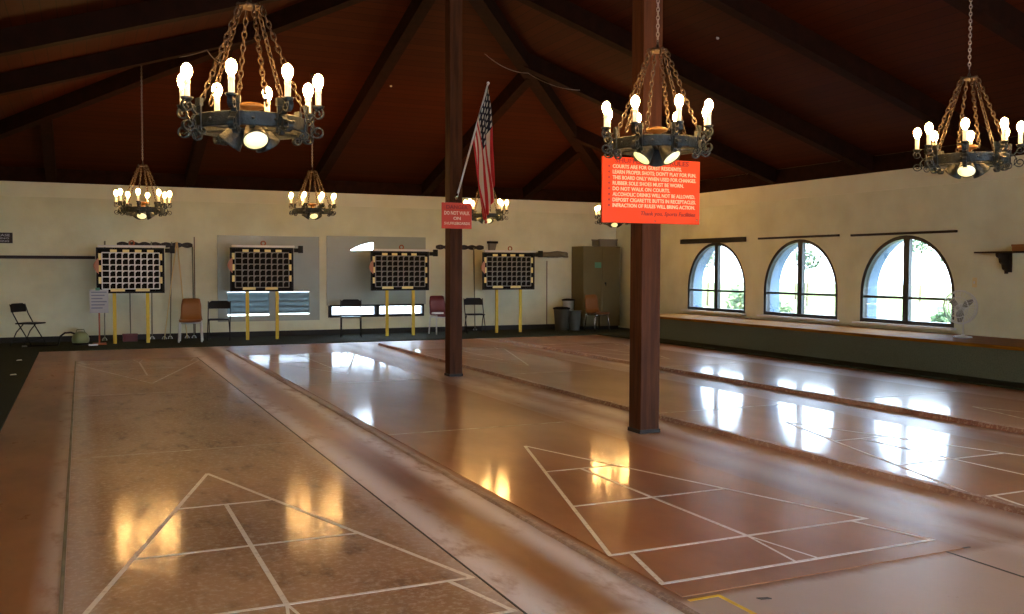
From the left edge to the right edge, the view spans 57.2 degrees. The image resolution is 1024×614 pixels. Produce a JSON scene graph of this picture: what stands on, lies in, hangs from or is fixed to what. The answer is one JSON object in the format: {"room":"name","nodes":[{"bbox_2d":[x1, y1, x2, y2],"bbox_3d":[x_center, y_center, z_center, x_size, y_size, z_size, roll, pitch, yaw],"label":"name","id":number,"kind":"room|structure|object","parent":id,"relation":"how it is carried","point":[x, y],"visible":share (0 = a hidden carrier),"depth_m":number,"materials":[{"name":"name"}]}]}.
{"room":"sports facility","nodes":[
{"label":"sports facility","id":0,"kind":"room"},
{"bbox_2d":[0,196,615,337],"bbox_3d":[-4.696,-1.107,21.064,16.063,3.490,0.396,-1,3,-25],"label":"wall","id":1,"kind":"structure","parent":0,"point":[55,292],"depth_m":20.01,"materials":[{"name":"beige paint"}]},
{"bbox_2d":[0,232,12,242],"bbox_3d":[-10.355,-1.350,18.222,1.158,0.207,0.028,-1,3,-25],"label":"wall plaque","id":2,"kind":"object","parent":1,"relation":"attached to","point":[4,237],"visible":1,"depth_m":18.41,"materials":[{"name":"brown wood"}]},
{"bbox_2d":[0,255,94,258],"bbox_3d":[-10.010,-0.980,18.378,3.368,0.061,0.061,-1,3,-25],"label":"wall rail","id":3,"kind":"object","parent":1,"relation":"attached to","point":[1,256],"visible":1,"depth_m":18.67,"materials":[{"name":"brown wood"}]},
{"bbox_2d":[117,242,192,247],"bbox_3d":[-7.421,-1.294,19.522,1.478,0.116,0.118,-1,3,-25],"label":"cue rack","id":4,"kind":"object","parent":1,"relation":"attached to","point":[185,245],"visible":0.72,"depth_m":19.60,"materials":[{"name":"brown wood"}]},
{"bbox_2d":[194,237,195,332],"bbox_3d":[-6.739,-0.467,19.924,0.018,2.036,0.021,-1,3,-25],"label":"trim","id":5,"kind":"structure","parent":1,"relation":"attached to","point":[194,237],"depth_m":19.90,"materials":[{"name":"brown"}]},
{"bbox_2d":[217,235,319,321],"bbox_3d":[-5.323,-0.624,20.582,2.195,1.859,0.049,-1,3,-25],"label":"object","id":6,"kind":"object","parent":1,"relation":"attached to","point":[305,264],"visible":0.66,"depth_m":20.64,"materials":[{"name":"grey plastic"}]},
{"bbox_2d":[0,324,554,342],"bbox_3d":[-4.435,0.578,21.028,15.667,0.128,0.018,-1,3,-25],"label":"baseboard","id":7,"kind":"structure","parent":1,"relation":"attached to","point":[534,326],"depth_m":20.72,"materials":[{"name":"black rubber"}]},
{"bbox_2d":[0,181,600,213],"bbox_3d":[-4.436,-2.411,20.895,15.639,0.290,0.027,-1,3,-25],"label":"trim","id":8,"kind":"structure","parent":1,"relation":"attached to","point":[7,188],"depth_m":20.39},
{"bbox_2d":[0,166,600,202],"bbox_3d":[-4.441,-2.695,20.869,15.618,0.280,0.049,-1,3,-25],"label":"trim","id":9,"kind":"structure","parent":1,"relation":"attached to","point":[24,174],"depth_m":20.41,"materials":[{"name":"brown wood"}]},
{"bbox_2d":[328,306,421,317],"bbox_3d":[-3.130,-0.676,21.650,2.286,1.798,0.110,-1,3,-25],"label":"window","id":10,"kind":"structure","parent":1,"relation":"in","point":[328,306],"depth_m":21.62,"materials":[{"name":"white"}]},
{"bbox_2d":[326,236,425,317],"bbox_3d":[-3.096,-0.696,21.575,2.347,1.844,0.024,-1,3,-25],"label":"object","id":11,"kind":"object","parent":1,"relation":"attached to","point":[348,272],"visible":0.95,"depth_m":21.40,"materials":[{"name":"grey paint"}]},
{"bbox_2d":[436,245,483,249],"bbox_3d":[-1.222,-1.423,22.362,1.219,0.116,0.118,-1,3,-25],"label":"cue rack","id":12,"kind":"object","parent":1,"relation":"attached to","point":[464,247],"visible":0.65,"depth_m":22.47,"materials":[{"name":"brown wood"}]},
{"bbox_2d":[473,248,476,329],"bbox_3d":[-0.901,-0.430,22.465,0.098,1.979,0.111,-1,3,-25],"label":"shuffleboard cue","id":13,"kind":"object","parent":12,"relation":"hanging from","point":[473,248],"visible":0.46,"depth_m":22.45,"materials":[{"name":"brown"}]},
{"bbox_2d":[487,241,497,249],"bbox_3d":[-0.473,-1.479,22.708,0.250,0.222,0.110,-1,3,-25],"label":"wall box","id":14,"kind":"object","parent":1,"relation":"attached to","point":[491,244],"visible":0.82,"depth_m":22.67,"materials":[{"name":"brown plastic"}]},
{"bbox_2d":[546,261,546,323],"bbox_3d":[0.869,-0.359,23.423,0.021,1.579,0.018,-1,3,-25],"label":"trim","id":15,"kind":"structure","parent":1,"relation":"attached to","point":[546,261],"depth_m":23.41,"materials":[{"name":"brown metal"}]},
{"bbox_2d":[536,251,567,257],"bbox_3d":[0.904,-1.310,23.293,1.042,0.167,0.210,-1,3,-25],"label":"cue rack","id":16,"kind":"object","parent":1,"relation":"attached to","point":[555,254],"visible":0.69,"depth_m":23.32,"materials":[{"name":"brown wood"}]},
{"bbox_2d":[0,0,1023,191],"bbox_3d":[0.246,-3.664,10.671,16.459,2.764,23.195,-1,3,-25],"label":"ceiling","id":17,"kind":"structure","parent":0,"point":[923,44],"depth_m":15.59,"materials":[{"name":"brown wood"}]},
{"bbox_2d":[40,119,55,180],"bbox_3d":[-8.602,-3.001,17.412,0.189,1.121,2.833,-1,3,-25],"label":"roof beam","id":18,"kind":"structure","parent":17,"relation":"attached to","point":[46,126],"depth_m":17.26,"materials":[{"name":"brown wood"}]},
{"bbox_2d":[0,22,253,95],"bbox_3d":[-6.496,-3.297,13.247,5.548,2.070,0.189,-1,3,-25],"label":"roof beam","id":19,"kind":"structure","parent":17,"relation":"attached to","point":[30,78],"depth_m":13.51,"materials":[{"name":"brown wood"}]},
{"bbox_2d":[0,0,280,56],"bbox_3d":[-4.414,-3.583,11.438,7.833,2.804,0.189,-1,3,-25],"label":"roof beam","id":20,"kind":"structure","parent":17,"relation":"attached to","point":[104,22],"depth_m":11.16,"materials":[{"name":"brown wood"}]},
{"bbox_2d":[114,66,171,219],"bbox_3d":[-5.695,-2.612,14.449,0.796,2.530,0.796,-1,3,-34],"label":"chandelier","id":21,"kind":"object","parent":17,"relation":"hanging from","point":[142,211],"visible":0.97,"depth_m":14.41,"materials":[{"name":"metal"}]},
{"bbox_2d":[0,0,364,138],"bbox_3d":[-6.199,-3.750,15.327,11.607,2.804,0.189,1,3,23],"label":"roof beam","id":22,"kind":"structure","parent":17,"relation":"attached to","point":[303,12],"depth_m":15.17,"materials":[{"name":"brown wood"}]},
{"bbox_2d":[179,50,220,62],"bbox_3d":[-4.877,-3.786,14.140,1.176,0.111,1.099,-1,3,-25],"label":"wire","id":23,"kind":"object","parent":17,"relation":"hanging from","point":[204,50],"visible":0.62,"depth_m":13.90,"materials":[{"name":"brown"}]},
{"bbox_2d":[185,50,232,185],"bbox_3d":[-5.620,-3.404,17.186,0.189,1.963,5.699,-1,3,-25],"label":"roof beam","id":24,"kind":"structure","parent":17,"relation":"attached to","point":[198,147],"depth_m":17.88,"materials":[{"name":"brown wood"}]},
{"bbox_2d":[176,0,324,152],"bbox_3d":[-1.507,-2.199,5.381,0.793,2.600,0.793,1,3,22],"label":"chandelier","id":25,"kind":"object","parent":17,"relation":"hanging from","point":[250,127],"visible":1,"depth_m":5.32,"materials":[{"name":"metal"}]},
{"bbox_2d":[289,73,335,219],"bbox_3d":[-3.453,-2.772,16.210,0.796,2.516,0.796,2,3,30],"label":"chandelier","id":26,"kind":"object","parent":17,"relation":"hanging from","point":[312,212],"visible":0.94,"depth_m":16.17,"materials":[{"name":"metal"}]},
{"bbox_2d":[309,0,435,190],"bbox_3d":[-2.639,-3.806,16.959,0.189,2.804,8.565,-1,3,-25],"label":"roof beam","id":27,"kind":"structure","parent":17,"relation":"attached to","point":[417,10],"depth_m":16.30,"materials":[{"name":"brown wood"}]},
{"bbox_2d":[422,72,532,194],"bbox_3d":[-0.855,-3.479,19.370,0.189,1.963,5.699,-1,3,-25],"label":"roof beam","id":28,"kind":"structure","parent":17,"relation":"attached to","point":[518,85],"depth_m":18.08,"materials":[{"name":"brown wood"}]},
{"bbox_2d":[464,188,507,223],"bbox_3d":[-0.486,-2.814,17.638,0.793,2.501,0.793,1,3,26],"label":"chandelier","id":29,"kind":"object","parent":17,"relation":"hanging from","point":[498,215],"visible":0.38,"depth_m":17.59,"materials":[{"name":"metal"}]},
{"bbox_2d":[485,54,574,89],"bbox_3d":[0.291,-3.988,16.081,1.842,0.441,0.354,-1,3,-27],"label":"wire","id":30,"kind":"object","parent":17,"relation":"hanging from","point":[485,54],"visible":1,"depth_m":16.27,"materials":[{"name":"brown"}]},
{"bbox_2d":[468,0,600,186],"bbox_3d":[0.921,-3.863,18.591,0.229,2.804,11.607,1,2,18],"label":"roof beam","id":31,"kind":"structure","parent":17,"relation":"attached to","point":[488,11],"depth_m":16.70,"materials":[{"name":"brown wood"}]},
{"bbox_2d":[523,146,582,198],"bbox_3d":[0.928,-3.152,21.781,0.189,1.121,2.833,-1,3,-25],"label":"roof beam","id":32,"kind":"structure","parent":17,"relation":"attached to","point":[569,156],"depth_m":21.68,"materials":[{"name":"brown wood"}]},
{"bbox_2d":[572,126,630,157],"bbox_3d":[2.698,-3.184,20.292,3.206,1.319,0.189,-1,3,-25],"label":"roof beam","id":33,"kind":"structure","parent":17,"relation":"attached to","point":[587,138],"depth_m":19.71,"materials":[{"name":"brown wood"}]},
{"bbox_2d":[595,138,630,227],"bbox_3d":[2.160,-2.606,19.734,0.793,1.868,0.793,0,2,-4],"label":"chandelier","id":34,"kind":"object","parent":17,"relation":"hanging from","point":[611,225],"visible":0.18,"depth_m":19.74,"materials":[{"name":"metal"}]},
{"bbox_2d":[523,53,777,182],"bbox_3d":[2.702,-3.443,17.463,5.548,2.070,0.189,-1,3,-25],"label":"roof beam","id":35,"kind":"structure","parent":17,"relation":"attached to","point":[543,69],"depth_m":16.96,"materials":[{"name":"brown wood"}]},
{"bbox_2d":[601,0,713,166],"bbox_3d":[1.059,-2.674,6.774,0.796,3.290,0.796,1,2,8],"label":"chandelier","id":36,"kind":"object","parent":17,"relation":"hanging from","point":[656,149],"visible":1,"depth_m":6.72,"materials":[{"name":"metal"}]},
{"bbox_2d":[517,0,873,171],"bbox_3d":[2.706,-3.696,14.702,7.833,2.804,0.189,-1,3,-25],"label":"roof beam","id":37,"kind":"structure","parent":17,"relation":"attached to","point":[566,12],"depth_m":14.89,"materials":[{"name":"brown wood"}]},
{"bbox_2d":[703,0,1000,150],"bbox_3d":[3.748,-3.599,12.433,7.833,2.804,0.189,-1,3,-25],"label":"roof beam","id":38,"kind":"structure","parent":17,"relation":"attached to","point":[756,14],"depth_m":12.73,"materials":[{"name":"brown wood"}]},
{"bbox_2d":[913,0,1023,178],"bbox_3d":[3.821,-2.615,7.809,0.793,3.076,0.793,-2,3,-39],"label":"chandelier","id":39,"kind":"object","parent":17,"relation":"hanging from","point":[967,163],"visible":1,"depth_m":7.75,"materials":[{"name":"metal"}]},
{"bbox_2d":[943,0,1023,50],"bbox_3d":[4.771,-3.504,10.205,7.833,2.804,0.189,-1,3,-25],"label":"roof beam","id":40,"kind":"structure","parent":17,"relation":"attached to","point":[1000,17],"depth_m":10.45,"materials":[{"name":"brown wood"}]},
{"bbox_2d":[0,335,1023,613],"bbox_3d":[0.231,1.168,10.871,16.459,0.183,23.195,-1,3,-25],"label":"floor","id":41,"kind":"structure","parent":0,"point":[534,570],"depth_m":6.32,"materials":[{"name":"concrete"}]},
{"bbox_2d":[0,351,38,430],"bbox_3d":[-5.337,1.207,7.108,2.408,0.015,20.208,-1,3,-25],"label":"carpet","id":42,"kind":"object","parent":41,"relation":"on","point":[10,385],"visible":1,"depth_m":13.02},
{"bbox_2d":[58,357,526,613],"bbox_3d":[-3.468,1.115,9.581,1.876,0.006,13.061,-1,3,-25],"label":"court","id":43,"kind":"object","parent":41,"relation":"on","point":[188,495],"visible":1,"depth_m":5.60,"materials":[{"name":"concrete"}]},
{"bbox_2d":[0,327,629,351],"bbox_3d":[-3.978,0.677,20.034,15.667,0.015,2.176,-1,3,-25],"label":"carpet","id":44,"kind":"object","parent":41,"relation":"on","point":[371,337],"visible":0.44,"depth_m":19.63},
{"bbox_2d":[9,303,46,346],"bbox_3d":[-9.217,0.337,17.864,0.476,0.810,0.460,0,2,7],"label":"folding chair","id":45,"kind":"object","parent":44,"relation":"on","point":[15,307],"visible":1,"depth_m":17.85,"materials":[{"name":"black metal"}]},
{"bbox_2d":[22,329,89,346],"bbox_3d":[-8.726,0.587,17.961,1.164,0.309,0.314,-1,3,-25],"label":"vacuum","id":46,"kind":"object","parent":44,"relation":"on","point":[80,337],"visible":1,"depth_m":18.00,"materials":[{"name":"green plastic"}]},
{"bbox_2d":[89,288,108,344],"bbox_3d":[-8.022,0.179,18.233,0.335,1.103,0.213,-1,3,-25],"label":"sign stand","id":47,"kind":"object","parent":44,"relation":"on","point":[98,298],"visible":0.98,"depth_m":18.20,"materials":[{"name":"white paper"}]},
{"bbox_2d":[103,241,106,340],"bbox_3d":[-8.268,-0.328,19.008,0.098,2.017,0.181,-1,3,-25],"label":"shuffleboard cue","id":48,"kind":"object","parent":44,"relation":"on","point":[104,241],"visible":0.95,"depth_m":18.98,"materials":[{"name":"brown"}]},
{"bbox_2d":[128,241,130,332],"bbox_3d":[-7.825,-0.335,19.212,0.098,2.017,0.181,-1,3,-25],"label":"shuffleboard cue","id":49,"kind":"object","parent":44,"relation":"on","point":[128,241],"visible":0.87,"depth_m":19.19,"materials":[{"name":"yellow"}]},
{"bbox_2d":[122,333,137,341],"bbox_3d":[-7.764,0.621,19.075,0.293,0.152,0.201,-1,3,-25],"label":"box","id":50,"kind":"object","parent":44,"relation":"on","point":[131,337],"visible":1,"depth_m":18.99,"materials":[{"name":"red plastic"}]},
{"bbox_2d":[93,240,174,343],"bbox_3d":[-7.464,-0.301,18.578,1.500,2.037,0.088,-1,3,-25],"label":"scoreboard","id":51,"kind":"object","parent":44,"relation":"on","point":[141,269],"visible":1,"depth_m":18.54,"materials":[{"name":"black wood"}]},
{"bbox_2d":[150,242,154,338],"bbox_3d":[-7.451,-0.341,19.383,0.098,2.017,0.181,-1,3,-25],"label":"shuffleboard cue","id":52,"kind":"object","parent":44,"relation":"on","point":[151,242],"visible":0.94,"depth_m":19.36,"materials":[{"name":"yellow"}]},
{"bbox_2d":[162,242,176,338],"bbox_3d":[-7.087,-0.343,19.448,0.062,2.019,0.388,2,3,34],"label":"shuffleboard cue","id":53,"kind":"object","parent":44,"relation":"on","point":[176,242],"visible":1,"depth_m":19.46,"materials":[{"name":"brown wood"}]},
{"bbox_2d":[168,242,172,338],"bbox_3d":[-7.091,-0.346,19.530,0.084,2.017,0.210,0,2,6],"label":"shuffleboard cue","id":54,"kind":"object","parent":44,"relation":"on","point":[170,336],"visible":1,"depth_m":19.53,"materials":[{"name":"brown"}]},
{"bbox_2d":[177,242,189,337],"bbox_3d":[-6.893,-0.349,19.619,0.283,2.018,0.069,1,2,13],"label":"shuffleboard cue","id":55,"kind":"object","parent":44,"relation":"on","point":[177,242],"visible":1,"depth_m":19.62,"materials":[{"name":"brown wood"}]},
{"bbox_2d":[178,298,203,341],"bbox_3d":[-6.502,0.266,18.986,0.472,0.867,0.509,0,2,-16],"label":"chair","id":56,"kind":"object","parent":44,"relation":"on","point":[191,313],"visible":1,"depth_m":19.15,"materials":[{"name":"brown plastic"}]},
{"bbox_2d":[192,247,196,337],"bbox_3d":[-6.703,-0.304,19.728,0.098,1.919,0.181,-1,3,-25],"label":"shuffleboard cue","id":57,"kind":"object","parent":44,"relation":"on","point":[192,247],"visible":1,"depth_m":19.73,"materials":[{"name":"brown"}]},
{"bbox_2d":[207,301,230,340],"bbox_3d":[-6.063,0.282,19.415,0.460,0.810,0.476,0,2,-15],"label":"folding chair","id":58,"kind":"object","parent":44,"relation":"on","point":[212,304],"visible":1,"depth_m":19.55,"materials":[{"name":"black metal"}]},
{"bbox_2d":[228,241,302,339],"bbox_3d":[-5.150,-0.353,19.638,1.545,2.068,0.088,-1,3,-25],"label":"scoreboard","id":59,"kind":"object","parent":44,"relation":"on","point":[251,269],"visible":1,"depth_m":19.60,"materials":[{"name":"black wood"}]},
{"bbox_2d":[340,299,361,337],"bbox_3d":[-3.517,0.246,20.482,0.460,0.810,0.476,0,2,-10],"label":"folding chair","id":60,"kind":"object","parent":44,"relation":"on","point":[346,302],"visible":1,"depth_m":20.64,"materials":[{"name":"black metal"}]},
{"bbox_2d":[369,245,437,335],"bbox_3d":[-2.413,-0.374,20.893,1.591,2.022,0.088,-1,3,-25],"label":"scoreboard","id":61,"kind":"object","parent":44,"relation":"on","point":[391,269],"visible":1,"depth_m":20.84,"materials":[{"name":"black wood"}]},
{"bbox_2d":[428,296,444,334],"bbox_3d":[-1.622,0.179,21.458,0.472,0.867,0.509,-1,3,-30],"label":"chair","id":62,"kind":"object","parent":44,"relation":"on","point":[436,303],"visible":0.66,"depth_m":21.59,"materials":[{"name":"red plastic"}]},
{"bbox_2d":[463,298,485,333],"bbox_3d":[-0.867,0.198,21.831,0.460,0.810,0.476,0,2,-13],"label":"folding chair","id":63,"kind":"object","parent":44,"relation":"on","point":[468,301],"visible":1,"depth_m":21.98,"materials":[{"name":"black metal"}]},
{"bbox_2d":[481,246,542,332],"bbox_3d":[-0.003,-0.412,21.998,1.576,2.022,0.088,-1,3,-25],"label":"scoreboard","id":64,"kind":"object","parent":44,"relation":"on","point":[501,270],"visible":1,"depth_m":21.95,"materials":[{"name":"black wood"}]},
{"bbox_2d":[553,307,569,330],"bbox_3d":[1.196,0.285,22.671,0.427,0.582,0.427,-1,3,-25],"label":"trash bin","id":65,"kind":"object","parent":44,"relation":"on","point":[561,314],"visible":1,"depth_m":22.53,"materials":[{"name":"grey plastic"}]},
{"bbox_2d":[562,298,574,329],"bbox_3d":[1.393,0.169,23.260,0.329,0.765,0.329,-1,3,-25],"label":"trash bin","id":66,"kind":"object","parent":44,"relation":"on","point":[567,302],"visible":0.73,"depth_m":23.13,"materials":[{"name":"white plastic"}]},
{"bbox_2d":[568,310,581,330],"bbox_3d":[1.522,0.325,22.889,0.360,0.485,0.360,-1,3,-25],"label":"bin","id":67,"kind":"object","parent":44,"relation":"on","point":[574,315],"visible":0.89,"depth_m":22.77,"materials":[{"name":"grey plastic"}]},
{"bbox_2d":[571,246,619,328],"bbox_3d":[2.118,-0.489,23.595,1.067,2.057,0.646,-1,3,-25],"label":"tall cabinet","id":68,"kind":"object","parent":44,"relation":"on","point":[595,269],"visible":0.95,"depth_m":23.34,"materials":[{"name":"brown wood"}]},
{"bbox_2d":[591,239,617,246],"bbox_3d":[2.330,-1.610,23.606,0.549,0.183,0.381,-1,3,-25],"label":"tray","id":69,"kind":"object","parent":68,"relation":"on","point":[595,242],"visible":0.84,"depth_m":23.46,"materials":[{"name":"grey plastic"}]},
{"bbox_2d":[584,295,609,330],"bbox_3d":[2.047,0.139,22.704,0.472,0.867,0.509,-1,3,-33],"label":"chair","id":70,"kind":"object","parent":44,"relation":"on","point":[591,301],"visible":1,"depth_m":22.82,"materials":[{"name":"brown plastic"}]},
{"bbox_2d":[444,0,462,376],"bbox_3d":[-0.818,-1.850,13.163,0.207,5.651,0.207,-1,3,-25],"label":"support post","id":71,"kind":"object","parent":41,"relation":"on","point":[453,8],"visible":1,"depth_m":13.09,"materials":[{"name":"brown wood"}]},
{"bbox_2d":[441,202,471,228],"bbox_3d":[-0.771,-1.273,13.089,0.445,0.360,0.026,-1,3,-25],"label":"warning sign","id":72,"kind":"object","parent":71,"relation":"attached to","point":[453,215],"visible":1,"depth_m":13.08,"materials":[{"name":"red plastic"}]},
{"bbox_2d":[454,82,494,223],"bbox_3d":[-0.523,-2.155,13.082,0.572,1.978,0.122,0,2,-9],"label":"flag","id":73,"kind":"object","parent":71,"relation":"attached to","point":[482,143],"visible":1,"depth_m":13.09,"materials":[{"name":"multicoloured fabric"}]},
{"bbox_2d":[226,349,699,613],"bbox_3d":[-1.976,1.090,10.190,0.079,0.014,15.697,-1,3,-25],"label":"concrete curb","id":74,"kind":"object","parent":41,"relation":"on","point":[621,573],"visible":1,"depth_m":5.70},
{"bbox_2d":[243,352,963,596],"bbox_3d":[-1.095,1.077,10.669,1.844,0.006,13.061,-1,3,-25],"label":"court","id":75,"kind":"object","parent":41,"relation":"on","point":[689,528],"visible":1,"depth_m":6.38,"materials":[{"name":"concrete"}]},
{"bbox_2d":[628,0,662,433],"bbox_3d":[1.242,-1.657,8.663,0.222,5.651,0.222,-1,3,-25],"label":"support post","id":76,"kind":"object","parent":41,"relation":"on","point":[645,246],"visible":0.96,"depth_m":8.64,"materials":[{"name":"brown wood"}]},
{"bbox_2d":[601,156,699,224],"bbox_3d":[1.278,-1.057,8.576,1.048,0.588,0.026,-1,3,-25],"label":"sign","id":77,"kind":"object","parent":76,"relation":"attached to","point":[632,191],"visible":0.98,"depth_m":8.55,"materials":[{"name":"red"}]},
{"bbox_2d":[378,343,1023,514],"bbox_3d":[0.378,1.007,12.030,0.103,0.043,14.310,-1,3,-25],"label":"concrete curb","id":78,"kind":"object","parent":41,"relation":"on","point":[977,498],"visible":0.9,"depth_m":7.70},
{"bbox_2d":[408,347,1023,505],"bbox_3d":[1.551,1.035,11.883,1.844,0.006,13.062,-1,3,-25],"label":"court","id":79,"kind":"object","parent":41,"relation":"on","point":[995,470],"visible":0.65,"depth_m":8.96,"materials":[{"name":"concrete"}]},
{"bbox_2d":[688,594,756,613],"bbox_3d":[0.991,1.356,4.132,0.179,0.001,0.493,-1,3,-25],"label":"tape","id":80,"kind":"object","parent":41,"relation":"on","point":[717,595],"visible":1,"depth_m":4.31,"materials":[{"name":"yellow plastic"}]},
{"bbox_2d":[499,339,1023,433],"bbox_3d":[3.239,1.011,12.077,0.119,0.049,16.612,-1,3,-25],"label":"concrete curb","id":81,"kind":"object","parent":41,"relation":"on","point":[979,423],"visible":0.91,"depth_m":11.06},
{"bbox_2d":[757,597,771,599],"bbox_3d":[1.166,1.347,4.338,0.069,0.004,0.021,0,2,-8],"label":"chip","id":82,"kind":"object","parent":41,"relation":"on","point":[760,598],"visible":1,"depth_m":4.33,"materials":[{"name":"brown"}]},
{"bbox_2d":[541,342,1023,427],"bbox_3d":[3.947,0.997,12.982,1.844,0.006,13.062,-1,3,-25],"label":"court","id":83,"kind":"object","parent":41,"relation":"on","point":[1004,411],"visible":0.72,"depth_m":12.19,"materials":[{"name":"concrete"}]},
{"bbox_2d":[597,333,1023,390],"bbox_3d":[6.992,1.004,12.759,1.798,0.030,20.208,-1,3,-25],"label":"carpet","id":84,"kind":"object","parent":41,"relation":"on","point":[870,367],"visible":0.5,"depth_m":14.67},
{"bbox_2d":[660,313,1023,382],"bbox_3d":[7.372,0.764,12.462,1.335,0.476,19.370,-1,3,-25],"label":"bench","id":85,"kind":"object","parent":84,"relation":"on","point":[997,358],"visible":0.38,"depth_m":15.04,"materials":[{"name":"green wood"}]},
{"bbox_2d":[943,290,977,337],"bbox_3d":[6.747,0.101,14.046,0.305,0.714,0.513,-2,3,-37],"label":"pedestal fan","id":86,"kind":"object","parent":85,"relation":"on","point":[960,308],"visible":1,"depth_m":13.98,"materials":[{"name":"grey metal"}]},
{"bbox_2d":[946,546,1023,577],"bbox_3d":[2.653,1.341,4.623,0.200,0.001,1.099,-1,3,-25],"label":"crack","id":87,"kind":"object","parent":41,"relation":"on","point":[968,546],"visible":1,"depth_m":4.86,"materials":[{"name":"brown"}]},
{"bbox_2d":[616,145,1023,338],"bbox_3d":[7.537,-0.783,14.142,0.396,3.490,23.195,-1,3,-25],"label":"wall","id":88,"kind":"structure","parent":0,"point":[988,215],"depth_m":16.51,"materials":[{"name":"beige paint"}]},
{"bbox_2d":[680,237,745,243],"bbox_3d":[4.360,-1.450,20.492,0.067,0.104,2.286,-1,3,-25],"label":"window valance","id":89,"kind":"object","parent":88,"relation":"attached to","point":[727,239],"visible":1,"depth_m":20.38,"materials":[{"name":"brown wood"}]},
{"bbox_2d":[681,243,746,314],"bbox_3d":[4.423,-0.640,20.438,0.253,1.530,2.134,-1,3,-25],"label":"window","id":90,"kind":"structure","parent":88,"relation":"in","point":[716,282],"depth_m":20.42,"materials":[{"name":"black"}]},
{"bbox_2d":[757,239,838,321],"bbox_3d":[5.516,-0.538,18.057,0.253,1.530,2.134,-1,3,-25],"label":"window","id":91,"kind":"structure","parent":88,"relation":"in","point":[800,279],"depth_m":18.03,"materials":[{"name":"black"}]},
{"bbox_2d":[758,234,839,239],"bbox_3d":[5.480,-1.347,18.073,0.048,0.040,2.225,-1,3,-25],"label":"window valance","id":92,"kind":"object","parent":88,"relation":"attached to","point":[831,235],"visible":1,"depth_m":17.93,"materials":[{"name":"brown wood"}]},
{"bbox_2d":[699,155,1023,207],"bbox_3d":[7.348,-2.074,14.000,0.027,0.320,22.403,-1,3,-25],"label":"trim","id":93,"kind":"structure","parent":88,"relation":"attached to","point":[902,178],"depth_m":16.85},
{"bbox_2d":[700,135,1023,192],"bbox_3d":[7.340,-2.374,13.983,0.049,0.280,22.403,-1,3,-25],"label":"trim","id":94,"kind":"structure","parent":88,"relation":"attached to","point":[903,160],"depth_m":17.31,"materials":[{"name":"brown wood"}]},
{"bbox_2d":[852,235,955,329],"bbox_3d":[6.583,-0.439,15.732,0.253,1.530,2.073,-1,3,-25],"label":"window","id":95,"kind":"structure","parent":88,"relation":"in","point":[873,297],"depth_m":16.14,"materials":[{"name":"black"}]},
{"bbox_2d":[850,230,957,236],"bbox_3d":[6.535,-1.237,15.777,0.048,0.040,2.225,-1,3,-25],"label":"window valance","id":96,"kind":"object","parent":88,"relation":"attached to","point":[941,231],"visible":1,"depth_m":15.67,"materials":[{"name":"brown wood"}]},
{"bbox_2d":[972,277,976,286],"bbox_3d":[7.147,-0.380,14.500,0.024,0.152,0.079,-1,3,-25],"label":"light switch","id":97,"kind":"object","parent":88,"relation":"attached to","point":[974,280],"visible":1,"depth_m":14.50,"materials":[{"name":"beige plastic"}]},
{"bbox_2d":[974,251,1023,273],"bbox_3d":[7.418,-0.647,13.656,0.229,0.332,1.433,-1,3,-25],"label":"wall shelf","id":98,"kind":"object","parent":88,"relation":"attached to","point":[1004,257],"visible":1,"depth_m":13.93,"materials":[{"name":"brown wood"}]},
{"bbox_2d":[1011,244,1023,250],"bbox_3d":[7.453,-0.859,13.554,0.195,0.098,0.393,-1,3,-25],"label":"wooden box","id":99,"kind":"object","parent":98,"relation":"on","point":[1015,247],"visible":0.95,"depth_m":13.60,"materials":[{"name":"brown wood"}]},
{"label":"outside","id":100,"kind":"structure","parent":0,"visible":0},
{"bbox_2d":[409,285,951,322],"bbox_3d":[25.058,-0.524,55.845,66.203,0.061,109.728,-1,3,-25],"label":"lawn","id":101,"kind":"structure","parent":100,"point":[920,311],"depth_m":47.61,"materials":[{"name":"white"}]},
{"bbox_2d":[913,239,933,301],"bbox_3d":[21.145,-2.138,48.612,1.662,3.742,1.699,-1,3,-25],"label":"tree","id":102,"kind":"object","parent":101,"relation":"on","point":[922,245],"visible":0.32,"depth_m":48.61,"materials":[{"name":"green plant"}]},
{"bbox_2d":[930,306,950,322],"bbox_3d":[8.924,0.428,19.446,0.620,0.958,0.643,-1,3,-25],"label":"shrub","id":103,"kind":"object","parent":101,"relation":"on","point":[938,317],"visible":0.27,"depth_m":19.40,"materials":[{"name":"green plant"}]},
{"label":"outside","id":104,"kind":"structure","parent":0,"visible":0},
{"bbox_2d":[227,292,418,315],"bbox_3d":[-39.221,-0.313,46.111,58.765,0.061,73.823,-1,3,-25],"label":"paving","id":105,"kind":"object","parent":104,"point":[365,309],"depth_m":36.92,"materials":[{"name":"white"}]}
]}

